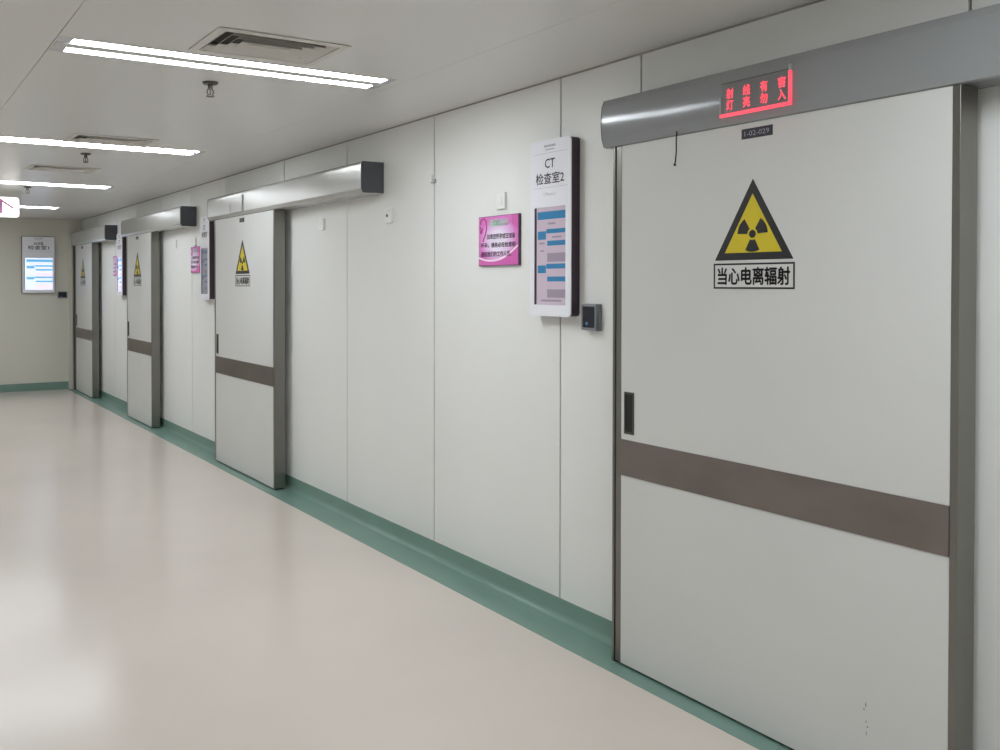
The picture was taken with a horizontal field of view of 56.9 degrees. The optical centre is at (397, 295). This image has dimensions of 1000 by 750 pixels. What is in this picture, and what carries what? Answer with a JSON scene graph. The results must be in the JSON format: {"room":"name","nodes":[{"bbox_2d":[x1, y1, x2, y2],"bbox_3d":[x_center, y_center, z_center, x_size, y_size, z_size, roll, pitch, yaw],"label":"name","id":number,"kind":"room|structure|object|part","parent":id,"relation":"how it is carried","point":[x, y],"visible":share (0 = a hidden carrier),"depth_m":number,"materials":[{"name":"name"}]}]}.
{"room":"hospital corridor","nodes":[
{"label":"hospital corridor","id":0,"kind":"room"},
{"bbox_2d":[0,218,81,387],"bbox_3d":[-6.627,0.113,13.095,4.050,2.637,0.100,0,1,-30],"label":"wall","id":1,"kind":"structure","parent":0,"point":[33,326],"depth_m":13.70,"materials":[{"name":"white paint"}]},
{"bbox_2d":[0,381,68,392],"bbox_3d":[-6.642,1.375,13.038,3.750,0.115,0.012,0,1,-30],"label":"baseboard","id":2,"kind":"structure","parent":1,"relation":"attached to","point":[47,385],"depth_m":13.73,"materials":[{"name":"green plastic"}]},
{"bbox_2d":[21,236,54,292],"bbox_3d":[-5.385,-0.467,13.717,0.474,0.856,0.059,0,1,-30],"label":"information board","id":3,"kind":"object","parent":1,"relation":"attached to","point":[37,252],"visible":1,"depth_m":13.69,"materials":[{"name":"white plastic"}]},
{"bbox_2d":[57,291,66,297],"bbox_3d":[-5.092,-0.018,13.906,0.138,0.100,0.036,0,1,-30],"label":"card reader","id":4,"kind":"object","parent":1,"relation":"attached to","point":[63,294],"visible":1,"depth_m":13.89,"materials":[{"name":"grey plastic"}]},
{"bbox_2d":[68,233,72,388],"bbox_3d":[-4.990,0.230,13.961,0.060,2.380,0.050,0,1,-30],"label":"post","id":5,"kind":"object","parent":1,"relation":"attached to","point":[70,248],"visible":1,"depth_m":13.94,"materials":[{"name":"white paint"}]},
{"bbox_2d":[0,388,792,749],"bbox_3d":[-1.261,1.598,3.972,4.150,0.102,21.300,0,1,-30],"label":"floor","id":6,"kind":"structure","parent":0,"point":[153,596],"depth_m":4.20,"materials":[{"name":"beige plastic"}]},
{"bbox_2d":[0,0,815,219],"bbox_3d":[-1.261,-1.048,3.938,3.950,0.020,21.100,0,1,-30],"label":"ceiling","id":7,"kind":"structure","parent":0,"point":[441,55],"depth_m":4.22,"materials":[{"name":"white paint"}]},
{"bbox_2d":[0,197,18,217],"bbox_3d":[-4.528,-0.964,9.347,1.230,0.287,0.086,0,1,-30],"label":"hanging sign","id":8,"kind":"object","parent":7,"relation":"hanging from","point":[9,206],"visible":1,"depth_m":9.57,"materials":[{"name":"white plastic"}]},
{"bbox_2d":[24,186,30,193],"bbox_3d":[-3.745,-1.071,9.261,0.079,0.070,0.079,0,1,-30],"label":"sprinkler","id":9,"kind":"object","parent":7,"relation":"attached to","point":[26,187],"visible":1,"depth_m":9.25,"materials":[{"name":"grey metal"}]},
{"bbox_2d":[19,206,59,208],"bbox_3d":[-5.051,-1.152,11.496,1.552,0.040,0.260,0,1,-30],"label":"recessed light","id":10,"kind":"object","parent":7,"relation":"in","point":[19,206],"visible":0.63,"depth_m":11.75,"materials":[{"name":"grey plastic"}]},
{"bbox_2d":[0,181,113,188],"bbox_3d":[-3.584,-1.120,8.972,1.552,0.040,0.260,0,1,-30],"label":"recessed light","id":11,"kind":"object","parent":7,"relation":"in","point":[1,182],"visible":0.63,"depth_m":9.05,"materials":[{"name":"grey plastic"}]},
{"bbox_2d":[24,164,99,173],"bbox_3d":[-2.861,-1.105,7.819,0.566,0.046,0.396,0,1,-30],"label":"ceiling vent","id":12,"kind":"object","parent":7,"relation":"in","point":[32,166],"visible":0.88,"depth_m":7.83,"materials":[{"name":"white metal"}]},
{"bbox_2d":[80,153,90,162],"bbox_3d":[-2.351,-1.041,6.902,0.079,0.070,0.079,0,1,-30],"label":"sprinkler","id":13,"kind":"object","parent":7,"relation":"attached to","point":[84,154],"visible":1,"depth_m":6.89,"materials":[{"name":"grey metal"}]},
{"bbox_2d":[0,136,205,155],"bbox_3d":[-2.155,-1.088,6.512,1.552,0.040,0.260,0,1,-30],"label":"recessed light","id":14,"kind":"object","parent":7,"relation":"in","point":[2,138],"visible":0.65,"depth_m":6.54,"materials":[{"name":"white plastic"}]},
{"bbox_2d":[62,133,159,147],"bbox_3d":[-1.962,-1.085,6.271,0.566,0.046,0.396,0,1,-30],"label":"ceiling vent","id":15,"kind":"object","parent":7,"relation":"in","point":[75,137],"visible":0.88,"depth_m":6.29,"materials":[{"name":"white metal"}]},
{"bbox_2d":[202,81,218,97],"bbox_3d":[-0.914,-1.010,4.470,0.079,0.070,0.079,0,1,-30],"label":"sprinkler","id":16,"kind":"object","parent":7,"relation":"attached to","point":[210,84],"visible":1,"depth_m":4.46,"materials":[{"name":"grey metal"}]},
{"bbox_2d":[49,36,395,89],"bbox_3d":[-0.734,-1.057,4.134,1.552,0.040,0.260,0,1,-30],"label":"recessed light","id":17,"kind":"object","parent":7,"relation":"in","point":[64,44],"visible":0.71,"depth_m":4.07,"materials":[{"name":"white plastic"}]},
{"bbox_2d":[189,27,350,65],"bbox_3d":[-0.534,-1.053,3.811,0.566,0.046,0.396,0,1,-30],"label":"ceiling vent","id":18,"kind":"object","parent":7,"relation":"in","point":[223,41],"visible":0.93,"depth_m":3.82,"materials":[{"name":"white metal"}]},
{"bbox_3d":[-0.534,-1.034,3.811,0.186,0.003,0.018,0,1,-30],"label":"plate","id":19,"kind":"part","parent":18,"relation":"part of","materials":[{"name":"white metal"}]},
{"bbox_2d":[82,0,999,749],"bbox_3d":[0.490,0.217,4.971,0.100,2.637,21.300,0,1,-30],"label":"wall","id":20,"kind":"structure","parent":0,"point":[425,394],"depth_m":4.98,"materials":[{"name":"grey paint"}]},
{"bbox_2d":[74,246,75,389],"bbox_3d":[-4.824,0.332,13.887,0.139,2.178,0.146,0,1,-30],"label":"door frame","id":21,"kind":"structure","parent":20,"relation":"attached to","point":[74,246],"depth_m":13.85,"materials":[{"name":"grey metal"}]},
{"bbox_2d":[75,243,98,397],"bbox_3d":[-4.515,0.339,13.301,0.094,2.172,1.170,0,1,-30],"label":"door","id":22,"kind":"structure","parent":20,"relation":"in","point":[87,297],"depth_m":13.03,"materials":[{"name":"silver metal"}]},
{"bbox_2d":[81,261,85,285],"bbox_3d":[-4.572,-0.354,13.300,0.002,0.405,0.350,0,1,-30],"label":"warning sign","id":23,"kind":"object","parent":22,"relation":"attached to","point":[83,280],"visible":1,"depth_m":13.27,"materials":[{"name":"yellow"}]},
{"bbox_3d":[-4.571,-0.201,13.302,0.001,0.099,0.350,0,1,-30],"label":"caption plate","id":24,"kind":"part","parent":23,"relation":"part of","materials":[{"name":"white plastic"}]},
{"bbox_3d":[-4.227,0.341,12.806,0.092,2.164,0.024,0,1,-30],"label":"edge trim","id":25,"kind":"part","parent":22,"relation":"part of","materials":[{"name":"silver metal"}]},
{"bbox_2d":[71,225,116,245],"bbox_3d":[-4.327,-0.845,12.987,0.164,0.202,2.265,0,1,-30],"label":"door track cover","id":26,"kind":"object","parent":20,"relation":"attached to","point":[105,233],"visible":0.92,"depth_m":12.45,"materials":[{"name":"silver metal"}]},
{"bbox_2d":[113,256,116,275],"bbox_3d":[-3.732,-0.398,12.118,0.018,0.265,0.198,0,1,-30],"label":"notice","id":27,"kind":"object","parent":20,"relation":"attached to","point":[114,257],"visible":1,"depth_m":12.11,"materials":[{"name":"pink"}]},
{"bbox_2d":[117,233,126,295],"bbox_3d":[-3.542,-0.404,11.749,0.059,0.795,0.285,0,1,-30],"label":"information board","id":28,"kind":"object","parent":20,"relation":"attached to","point":[121,241],"visible":0.98,"depth_m":11.64,"materials":[{"name":"grey"}]},
{"bbox_3d":[-3.564,-0.404,11.736,0.006,0.795,0.285,0,1,-30],"label":"panel","id":29,"kind":"part","parent":28,"relation":"part of","materials":[{"name":"white plastic"}]},
{"bbox_2d":[121,206,195,236],"bbox_3d":[-2.700,-0.809,10.185,0.164,0.202,2.456,0,1,-30],"label":"door track cover","id":30,"kind":"object","parent":20,"relation":"attached to","point":[181,217],"visible":0.96,"depth_m":9.69,"materials":[{"name":"silver metal"}]},
{"bbox_2d":[127,232,159,427],"bbox_3d":[-2.956,0.373,10.616,0.094,2.172,1.110,0,1,-30],"label":"door","id":31,"kind":"structure","parent":30,"relation":"hanging from","point":[143,301],"depth_m":10.39,"materials":[{"name":"silver metal"}]},
{"bbox_3d":[-3.226,0.363,11.084,0.091,2.164,0.030,0,1,-30],"label":"edge trim","id":32,"kind":"part","parent":31,"relation":"part of","materials":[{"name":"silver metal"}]},
{"bbox_2d":[134,252,140,285],"bbox_3d":[-3.021,-0.319,10.630,0.002,0.405,0.350,0,1,-30],"label":"warning sign","id":33,"kind":"object","parent":31,"relation":"attached to","point":[137,273],"visible":1,"depth_m":10.62,"materials":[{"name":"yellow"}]},
{"bbox_3d":[-3.020,-0.167,10.632,0.001,0.099,0.350,0,1,-30],"label":"caption plate","id":34,"kind":"part","parent":33,"relation":"part of","materials":[{"name":"white plastic"}]},
{"bbox_3d":[-2.682,0.375,10.147,0.092,2.164,0.024,0,1,-30],"label":"edge trim","id":35,"kind":"part","parent":31,"relation":"part of","materials":[{"name":"silver metal"}]},
{"bbox_2d":[191,246,199,272],"bbox_3d":[-2.016,-0.363,9.163,0.018,0.262,0.290,0,1,-30],"label":"notice","id":36,"kind":"object","parent":20,"relation":"attached to","point":[195,251],"visible":1,"depth_m":9.15,"materials":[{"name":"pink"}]},
{"bbox_2d":[191,264,199,272],"bbox_3d":[-2.023,-0.281,9.161,0.001,0.089,0.282,0,1,-30],"label":"print","id":37,"kind":"object","parent":36,"relation":"attached to","point":[195,268],"depth_m":9.15,"materials":[{"name":"pink"}]},
{"bbox_2d":[200,216,214,299],"bbox_3d":[-1.826,-0.365,8.795,0.059,0.797,0.262,0,1,-30],"label":"information board","id":38,"kind":"object","parent":20,"relation":"attached to","point":[207,244],"visible":0.97,"depth_m":8.72,"materials":[{"name":"grey"}]},
{"bbox_3d":[-1.848,-0.365,8.782,0.006,0.797,0.262,0,1,-30],"label":"panel","id":39,"kind":"part","parent":38,"relation":"part of","materials":[{"name":"white plastic"}]},
{"bbox_2d":[207,161,383,220],"bbox_3d":[-0.913,-0.769,7.108,0.164,0.202,3.013,0,1,-30],"label":"door track cover","id":40,"kind":"object","parent":20,"relation":"attached to","point":[363,178],"visible":0.96,"depth_m":6.46,"materials":[{"name":"silver metal"}]},
{"bbox_2d":[230,194,242,213],"bbox_3d":[-1.355,-0.773,7.697,0.012,0.138,0.290,0,1,-30],"label":"sign","id":41,"kind":"object","parent":40,"relation":"attached to","point":[236,204],"visible":1,"depth_m":7.69,"materials":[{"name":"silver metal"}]},
{"bbox_3d":[-1.354,-0.770,7.700,0.006,0.108,0.278,0,1,-30],"label":"panel","id":42,"kind":"part","parent":41,"relation":"part of","materials":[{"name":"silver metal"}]},
{"bbox_2d":[214,210,284,489],"bbox_3d":[-1.264,0.411,7.702,0.094,2.172,1.400,0,1,-30],"label":"door","id":43,"kind":"structure","parent":40,"relation":"hanging from","point":[249,321],"depth_m":7.47,"materials":[{"name":"silver metal"}]},
{"bbox_3d":[-1.607,0.399,8.295,0.091,2.164,0.030,0,1,-30],"label":"edge trim","id":44,"kind":"part","parent":43,"relation":"part of","materials":[{"name":"silver metal"}]},
{"bbox_3d":[-1.616,0.428,8.219,0.002,0.175,0.055,0,1,-30],"label":"pull handle","id":45,"kind":"part","parent":43,"relation":"part of","materials":[{"name":"grey metal"}]},
{"bbox_2d":[235,238,249,286],"bbox_3d":[-1.297,-0.281,7.661,0.002,0.405,0.350,0,1,-30],"label":"warning sign","id":46,"kind":"object","parent":43,"relation":"attached to","point":[242,265],"visible":1,"depth_m":7.66,"materials":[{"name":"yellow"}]},
{"bbox_3d":[-1.296,-0.128,7.664,0.001,0.099,0.350,0,1,-30],"label":"caption plate","id":47,"kind":"part","parent":46,"relation":"part of","materials":[{"name":"white plastic"}]},
{"bbox_3d":[-1.296,-0.128,7.663,0.001,0.093,0.344,0,1,-30],"label":"caption frame","id":48,"kind":"part","parent":46,"relation":"part of","materials":[{"name":"black"}]},
{"bbox_3d":[-0.917,0.414,7.107,0.092,2.164,0.024,0,1,-30],"label":"edge trim","id":49,"kind":"part","parent":43,"relation":"part of","materials":[{"name":"silver metal"}]},
{"bbox_2d":[318,218,324,230],"bbox_3d":[-0.547,-0.518,6.627,0.022,0.086,0.072,0,1,-30],"label":"wall switch","id":50,"kind":"object","parent":20,"relation":"attached to","point":[321,222],"visible":1,"depth_m":6.61,"materials":[{"name":"white plastic"}]},
{"bbox_2d":[99,390,611,645],"bbox_3d":[0.432,1.488,4.954,0.034,0.093,21.100,0,1,-30],"label":"baseboard","id":51,"kind":"structure","parent":20,"relation":"attached to","point":[598,627],"depth_m":5.19,"materials":[{"name":"green plastic"}]},
{"bbox_2d":[384,208,392,222],"bbox_3d":[-0.054,-0.509,5.770,0.030,0.095,0.076,0,1,-30],"label":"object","id":52,"kind":"object","parent":20,"relation":"attached to","point":[388,211],"visible":1,"depth_m":5.75,"materials":[{"name":"white plastic"}]},
{"bbox_2d":[430,175,435,182],"bbox_3d":[0.209,-0.682,5.326,0.018,0.046,0.044,0,1,-30],"label":"clip","id":53,"kind":"object","parent":20,"relation":"attached to","point":[431,179],"visible":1,"depth_m":5.33,"materials":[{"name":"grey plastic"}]},
{"bbox_2d":[83,0,824,219],"bbox_3d":[0.445,-1.047,4.929,0.004,0.008,21.100,0,1,-30],"label":"crown molding","id":54,"kind":"structure","parent":20,"relation":"attached to","point":[816,1],"depth_m":4.36,"materials":[{"name":"grey"}]},
{"bbox_2d":[479,213,520,265],"bbox_3d":[0.533,-0.290,4.774,0.018,0.262,0.348,0,1,-30],"label":"notice","id":55,"kind":"object","parent":20,"relation":"attached to","point":[499,235],"visible":1,"depth_m":4.75,"materials":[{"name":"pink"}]},
{"bbox_2d":[479,247,517,264],"bbox_3d":[0.526,-0.207,4.771,0.001,0.089,0.340,0,1,-30],"label":"wall sign","id":56,"kind":"object","parent":55,"relation":"attached to","point":[487,255],"depth_m":4.77,"materials":[{"name":"pink"}]},
{"bbox_2d":[511,214,517,227],"bbox_3d":[0.598,-0.378,4.646,0.001,0.075,0.055,0,1,-30],"label":"print","id":57,"kind":"object","parent":55,"relation":"attached to","point":[514,217],"depth_m":4.65,"materials":[{"name":"pink"}]},
{"bbox_2d":[496,192,506,209],"bbox_3d":[0.542,-0.495,4.756,0.016,0.086,0.072,0,1,-30],"label":"wall switch","id":58,"kind":"object","parent":20,"relation":"attached to","point":[501,198],"visible":1,"depth_m":4.74,"materials":[{"name":"white plastic"}]},
{"bbox_2d":[530,135,579,316],"bbox_3d":[0.750,-0.324,4.359,0.059,0.841,0.298,0,1,-30],"label":"information board","id":59,"kind":"object","parent":20,"relation":"attached to","point":[554,163],"visible":1,"depth_m":4.31,"materials":[{"name":"grey plastic"}]},
{"bbox_2d":[581,304,601,330],"bbox_3d":[0.883,0.096,4.157,0.036,0.122,0.100,0,1,-30],"label":"card reader","id":60,"kind":"object","parent":20,"relation":"attached to","point":[591,314],"visible":1,"depth_m":4.13,"materials":[{"name":"grey plastic"}]},
{"bbox_2d":[612,147,617,661],"bbox_3d":[0.978,0.461,3.897,0.138,2.178,0.024,0,1,-30],"label":"door frame","id":61,"kind":"structure","parent":20,"relation":"attached to","point":[614,148],"depth_m":3.87,"materials":[{"name":"silver metal"}]},
{"bbox_2d":[615,84,977,749],"bbox_3d":[1.311,0.468,3.269,0.094,2.172,1.395,0,1,-30],"label":"door","id":62,"kind":"structure","parent":20,"relation":"in","point":[795,469],"depth_m":3.05,"materials":[{"name":"silver metal"}]},
{"bbox_3d":[0.969,0.456,3.860,0.091,2.164,0.030,0,1,-30],"label":"edge trim","id":63,"kind":"part","parent":62,"relation":"part of","materials":[{"name":"silver metal"}]},
{"bbox_3d":[0.960,0.486,3.784,0.002,0.175,0.055,0,1,-30],"label":"pull handle","id":64,"kind":"part","parent":62,"relation":"part of","materials":[{"name":"grey metal"}]},
{"bbox_2d":[713,177,795,289],"bbox_3d":[1.264,-0.224,3.252,0.002,0.405,0.350,0,1,-30],"label":"warning sign","id":65,"kind":"object","parent":62,"relation":"attached to","point":[753,234],"visible":1,"depth_m":3.25,"materials":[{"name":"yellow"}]},
{"bbox_3d":[1.265,-0.071,3.254,0.001,0.099,0.350,0,1,-30],"label":"caption plate","id":66,"kind":"part","parent":65,"relation":"part of","materials":[{"name":"white plastic"}]},
{"bbox_3d":[1.265,-0.071,3.254,0.001,0.093,0.344,0,1,-30],"label":"caption frame","id":67,"kind":"part","parent":65,"relation":"part of","materials":[{"name":"black"}]},
{"bbox_2d":[741,124,772,139],"bbox_3d":[1.272,-0.580,3.233,0.003,0.036,0.130,0,1,-30],"label":"number plate","id":68,"kind":"object","parent":62,"relation":"attached to","point":[766,130],"visible":1,"depth_m":3.23,"materials":[{"name":"black plastic"}]},
{"bbox_3d":[1.656,0.471,2.677,0.092,2.164,0.024,0,1,-30],"label":"edge trim","id":69,"kind":"part","parent":62,"relation":"part of","materials":[{"name":"silver metal"}]},
{"bbox_2d":[601,3,999,148],"bbox_3d":[1.695,-0.711,2.619,0.164,0.202,3.022,0,1,-30],"label":"door track cover","id":70,"kind":"object","parent":20,"relation":"attached to","point":[963,48],"visible":0.96,"depth_m":2.92,"materials":[{"name":"grey metal"}]},
{"bbox_2d":[673,131,677,165],"bbox_3d":[1.077,-0.569,3.535,0.016,0.133,0.009,1,1,42],"label":"cord","id":71,"kind":"object","parent":70,"relation":"hanging from","point":[676,131],"visible":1,"depth_m":3.53,"materials":[{"name":"black rubber"}]},
{"bbox_2d":[720,63,791,117],"bbox_3d":[1.253,-0.715,3.205,0.012,0.138,0.294,0,1,-30],"label":"sign","id":72,"kind":"object","parent":70,"relation":"attached to","point":[771,90],"visible":1,"depth_m":3.19,"materials":[{"name":"red"}]}
]}

